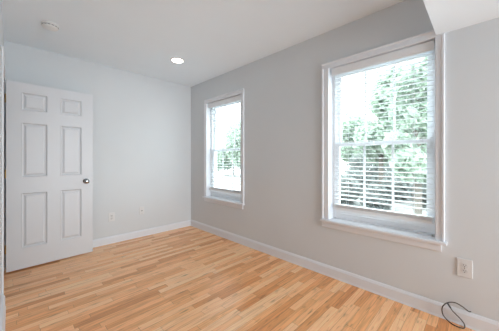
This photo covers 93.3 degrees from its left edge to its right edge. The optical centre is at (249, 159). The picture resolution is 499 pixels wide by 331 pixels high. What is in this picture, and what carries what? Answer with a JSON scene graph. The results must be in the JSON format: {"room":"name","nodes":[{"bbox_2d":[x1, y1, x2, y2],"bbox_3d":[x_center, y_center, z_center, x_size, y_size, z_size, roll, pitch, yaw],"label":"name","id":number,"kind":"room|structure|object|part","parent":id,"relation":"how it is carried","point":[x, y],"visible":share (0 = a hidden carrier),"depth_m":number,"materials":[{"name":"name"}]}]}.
{"room":"empty bedroom","nodes":[
{"label":"empty bedroom","id":0,"kind":"room"},
{"bbox_2d":[0,0,3,307],"bbox_3d":[-0.468,-0.063,0.301,6.289,2.460,0.120,0,0,45],"label":"wall","id":1,"kind":"structure","parent":0,"point":[1,12],"depth_m":1.69,"materials":[{"name":"grey paint"}]},
{"bbox_2d":[0,295,5,330],"bbox_3d":[-0.133,1.115,0.072,5.090,0.104,0.025,0,0,45],"label":"baseboard","id":2,"kind":"structure","parent":1,"relation":"attached to","point":[3,306],"depth_m":1.65,"materials":[{"name":"white paint"}]},
{"bbox_2d":[1,46,5,294],"bbox_3d":[-2.327,0.134,2.150,0.948,2.066,0.132,0,0,45],"label":"door frame","id":3,"kind":"structure","parent":1,"relation":"attached to","point":[3,74],"depth_m":1.86,"materials":[{"name":"white paint"}]},
{"bbox_2d":[5,80,92,272],"bbox_3d":[-2.222,0.169,2.674,0.108,1.966,0.770,0,0,42],"label":"door","id":4,"kind":"structure","parent":1,"relation":"in","point":[49,170],"depth_m":2.64,"materials":[{"name":"white paint"}]},
{"bbox_2d":[4,41,190,257],"bbox_3d":[-1.893,-0.063,3.473,0.200,2.460,2.622,0,0,45],"label":"wall","id":5,"kind":"structure","parent":0,"point":[142,123],"depth_m":3.44,"materials":[{"name":"grey paint"}]},
{"bbox_2d":[5,220,190,267],"bbox_3d":[-1.845,1.118,3.366,0.019,0.098,2.298,0,0,45],"label":"baseboard","id":6,"kind":"structure","parent":5,"relation":"attached to","point":[131,235],"depth_m":3.53,"materials":[{"name":"white paint"}]},
{"bbox_2d":[109,212,114,221],"bbox_3d":[-1.926,0.801,3.292,0.009,0.122,0.076,0,0,45],"label":"wall outlet","id":7,"kind":"object","parent":5,"relation":"attached to","point":[111,215],"visible":1,"depth_m":3.29,"materials":[{"name":"white plastic"}]},
{"bbox_2d":[139,207,143,214],"bbox_3d":[-1.637,0.775,3.583,0.010,0.114,0.070,0,0,45],"label":"jack plate","id":8,"kind":"object","parent":5,"relation":"attached to","point":[141,209],"visible":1,"depth_m":3.58,"materials":[{"name":"white plastic"}]},
{"bbox_2d":[2,0,404,86],"bbox_3d":[-0.109,-1.343,0.806,6.489,0.100,3.902,0,0,45],"label":"ceiling","id":9,"kind":"structure","parent":0,"point":[213,38],"depth_m":2.31,"materials":[{"name":"white paint"}]},
{"bbox_2d":[41,21,58,30],"bbox_3d":[-1.912,-1.274,2.262,0.136,0.038,0.136,0,0,45],"label":"smoke detector","id":10,"kind":"object","parent":9,"relation":"attached to","point":[47,25],"visible":1,"depth_m":2.23,"materials":[{"name":"white plastic"}]},
{"bbox_2d":[170,58,183,63],"bbox_3d":[-0.939,-1.290,3.071,0.172,0.007,0.172,0,0,45],"label":"recessed light","id":11,"kind":"object","parent":9,"relation":"in","point":[175,60],"visible":1,"depth_m":3.06,"materials":[{"name":"white plastic"}]},
{"bbox_2d":[4,226,474,330],"bbox_3d":[-0.109,1.207,0.806,6.489,0.080,3.902,0,0,45],"label":"floor","id":12,"kind":"structure","parent":0,"point":[189,278],"depth_m":2.02,"materials":[{"name":"brown wood"}]},
{"bbox_2d":[441,302,470,328],"bbox_3d":[1.459,1.087,1.659,0.163,0.162,0.051,0,0,31],"label":"cable","id":13,"kind":"object","parent":12,"relation":"on","point":[447,303],"visible":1,"depth_m":1.67,"materials":[{"name":"grey plastic"}]},
{"bbox_2d":[191,0,498,321],"bbox_3d":[1.264,-0.063,2.051,6.289,2.460,0.200,0,0,45],"label":"wall","id":14,"kind":"structure","parent":0,"point":[282,209],"depth_m":2.19,"materials":[{"name":"grey paint"}]},
{"bbox_2d":[202,88,244,208],"bbox_3d":[-0.343,-0.146,3.614,0.951,1.659,0.260,0,0,45],"label":"window","id":15,"kind":"structure","parent":14,"relation":"in","point":[222,198],"depth_m":3.75,"materials":[{"name":"white paint"}]},
{"bbox_2d":[208,95,239,194],"bbox_3d":[-0.373,-0.209,3.591,0.788,1.408,0.065,0,0,45],"label":"window blind","id":16,"kind":"object","parent":15,"relation":"attached to","point":[235,98],"visible":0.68,"depth_m":3.55,"materials":[{"name":"white plastic"}]},
{"bbox_3d":[-0.367,0.482,3.592,0.760,0.026,0.049,0,0,45],"label":"rail","id":17,"kind":"part","parent":16,"relation":"part of","materials":[{"name":"white plastic"}]},
{"bbox_3d":[-0.183,-0.196,3.411,0.002,1.345,0.053,0,0,45],"label":"ladder cord","id":18,"kind":"part","parent":16,"relation":"part of","materials":[{"name":"white fabric"}]},
{"bbox_3d":[-0.318,-0.149,3.657,0.816,1.536,0.093,0,0,45],"label":"frame","id":19,"kind":"part","parent":15,"relation":"part of","materials":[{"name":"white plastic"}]},
{"bbox_3d":[-0.333,0.208,3.642,0.770,0.754,0.030,0,0,45],"label":"sash","id":20,"kind":"part","parent":15,"relation":"part of","materials":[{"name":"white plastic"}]},
{"bbox_3d":[-0.305,-0.515,3.671,0.770,0.761,0.030,0,0,45],"label":"sash","id":21,"kind":"part","parent":15,"relation":"part of","materials":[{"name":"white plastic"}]},
{"bbox_2d":[191,220,498,330],"bbox_3d":[1.116,1.115,2.043,6.089,0.104,0.019,0,0,45],"label":"baseboard","id":22,"kind":"structure","parent":14,"relation":"attached to","point":[473,321],"depth_m":2.06,"materials":[{"name":"white paint"}]},
{"bbox_2d":[320,30,446,251],"bbox_3d":[1.155,-0.146,2.131,0.990,1.659,0.260,0,0,45],"label":"window","id":23,"kind":"structure","parent":14,"relation":"in","point":[418,234],"depth_m":2.01,"materials":[{"name":"white paint"}]},
{"bbox_2d":[331,40,433,223],"bbox_3d":[1.134,-0.209,2.099,0.815,1.408,0.065,0,0,45],"label":"window blind","id":24,"kind":"object","parent":23,"relation":"attached to","point":[427,46],"visible":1,"depth_m":2.04,"materials":[{"name":"white plastic"}]},
{"bbox_3d":[0.951,-0.196,2.288,0.002,1.345,0.053,0,0,45],"label":"ladder cord","id":25,"kind":"part","parent":24,"relation":"part of","materials":[{"name":"white fabric"}]},
{"bbox_3d":[1.141,0.482,2.100,0.787,0.026,0.049,0,0,45],"label":"rail","id":26,"kind":"part","parent":24,"relation":"part of","materials":[{"name":"white plastic"}]},
{"bbox_3d":[1.175,0.208,2.150,0.797,0.754,0.030,0,0,45],"label":"sash","id":27,"kind":"part","parent":23,"relation":"part of","materials":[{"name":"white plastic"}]},
{"bbox_3d":[1.203,-0.515,2.178,0.797,0.761,0.030,0,0,45],"label":"sash","id":28,"kind":"part","parent":23,"relation":"part of","materials":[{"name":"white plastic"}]},
{"bbox_2d":[457,257,471,278],"bbox_3d":[1.513,0.763,1.658,0.080,0.128,0.009,0,0,45],"label":"wall outlet","id":29,"kind":"object","parent":14,"relation":"attached to","point":[464,266],"visible":1,"depth_m":1.66,"materials":[{"name":"white plastic"}]},
{"bbox_2d":[423,0,498,34],"bbox_3d":[1.535,-1.113,0.022,2.649,0.360,2.302,0,0,45],"label":"ceiling","id":30,"kind":"structure","parent":0,"point":[445,16],"depth_m":1.49,"materials":[{"name":"white paint"}]},
{"label":"outside","id":31,"kind":"structure","parent":0,"visible":0},
{"bbox_2d":[217,165,426,215],"bbox_3d":[14.867,2.167,29.232,120.000,0.200,57.533,0,0,45],"label":"ground","id":32,"kind":"structure","parent":31,"point":[398,209],"depth_m":17.51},
{"bbox_2d":[217,118,239,174],"bbox_3d":[-1.756,-1.503,30.179,6.446,7.150,5.491,0,0,45],"label":"tree","id":33,"kind":"object","parent":32,"relation":"on","point":[226,157],"visible":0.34,"depth_m":28.72,"materials":[{"name":"green plant"}]},
{"bbox_2d":[340,175,360,203],"bbox_3d":[4.547,1.421,11.360,1.350,1.428,2.217,0,0,8],"label":"shrub","id":34,"kind":"object","parent":32,"relation":"on","point":[341,176],"visible":0.52,"depth_m":10.64,"materials":[{"name":"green plant"}]},
{"bbox_2d":[340,113,372,168],"bbox_3d":[10.903,-1.558,24.639,3.522,7.258,4.572,0,0,20],"label":"tree","id":35,"kind":"object","parent":32,"relation":"on","point":[343,150],"visible":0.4,"depth_m":23.62,"materials":[{"name":"green plant"}]},
{"bbox_2d":[345,168,378,191],"bbox_3d":[6.381,1.293,13.819,1.967,1.654,1.927,0,0,45],"label":"shrub","id":36,"kind":"object","parent":32,"relation":"on","point":[354,172],"visible":0.27,"depth_m":13.38,"materials":[{"name":"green plant"}]},
{"bbox_2d":[345,153,391,184],"bbox_3d":[8.834,0.732,17.767,3.181,2.791,3.230,0,0,-9],"label":"shrub","id":37,"kind":"object","parent":32,"relation":"on","point":[367,165],"visible":0.24,"depth_m":17.17,"materials":[{"name":"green plant"}]},
{"bbox_2d":[359,183,394,209],"bbox_3d":[5.287,1.561,9.833,1.388,1.169,1.636,0,0,45],"label":"shrub","id":38,"kind":"object","parent":32,"relation":"on","point":[368,205],"visible":0.66,"depth_m":9.41,"materials":[{"name":"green plant"}]},
{"bbox_2d":[353,66,407,184],"bbox_3d":[8.141,-1.680,14.409,3.560,7.500,3.644,0,0,45],"label":"tree","id":39,"kind":"object","parent":32,"relation":"on","point":[378,149],"visible":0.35,"depth_m":13.53,"materials":[{"name":"green plant"}]},
{"bbox_2d":[383,164,391,177],"bbox_3d":[14.095,0.669,22.321,3.706,2.897,3.817,0,0,45],"label":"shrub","id":40,"kind":"object","parent":32,"relation":"on","point":[389,169],"visible":0.02,"depth_m":22.25,"materials":[{"name":"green plant"}]},
{"bbox_2d":[379,175,410,200],"bbox_3d":[7.377,1.424,11.886,1.734,1.430,1.787,0,0,45],"label":"shrub","id":41,"kind":"object","parent":32,"relation":"on","point":[387,178],"visible":0.44,"depth_m":11.43,"materials":[{"name":"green plant"}]},
{"bbox_2d":[381,61,426,214],"bbox_3d":[6.111,-0.781,8.701,2.539,5.708,2.291,0,0,-11],"label":"tree","id":42,"kind":"object","parent":32,"relation":"on","point":[416,155],"visible":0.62,"depth_m":8.34,"materials":[{"name":"green plant"}]},
{"bbox_2d":[407,181,426,207],"bbox_3d":[7.817,1.427,10.146,1.790,1.429,1.692,0,0,45],"label":"shrub","id":43,"kind":"object","parent":32,"relation":"on","point":[411,185],"visible":0.16,"depth_m":10.03,"materials":[{"name":"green plant"}]}
]}

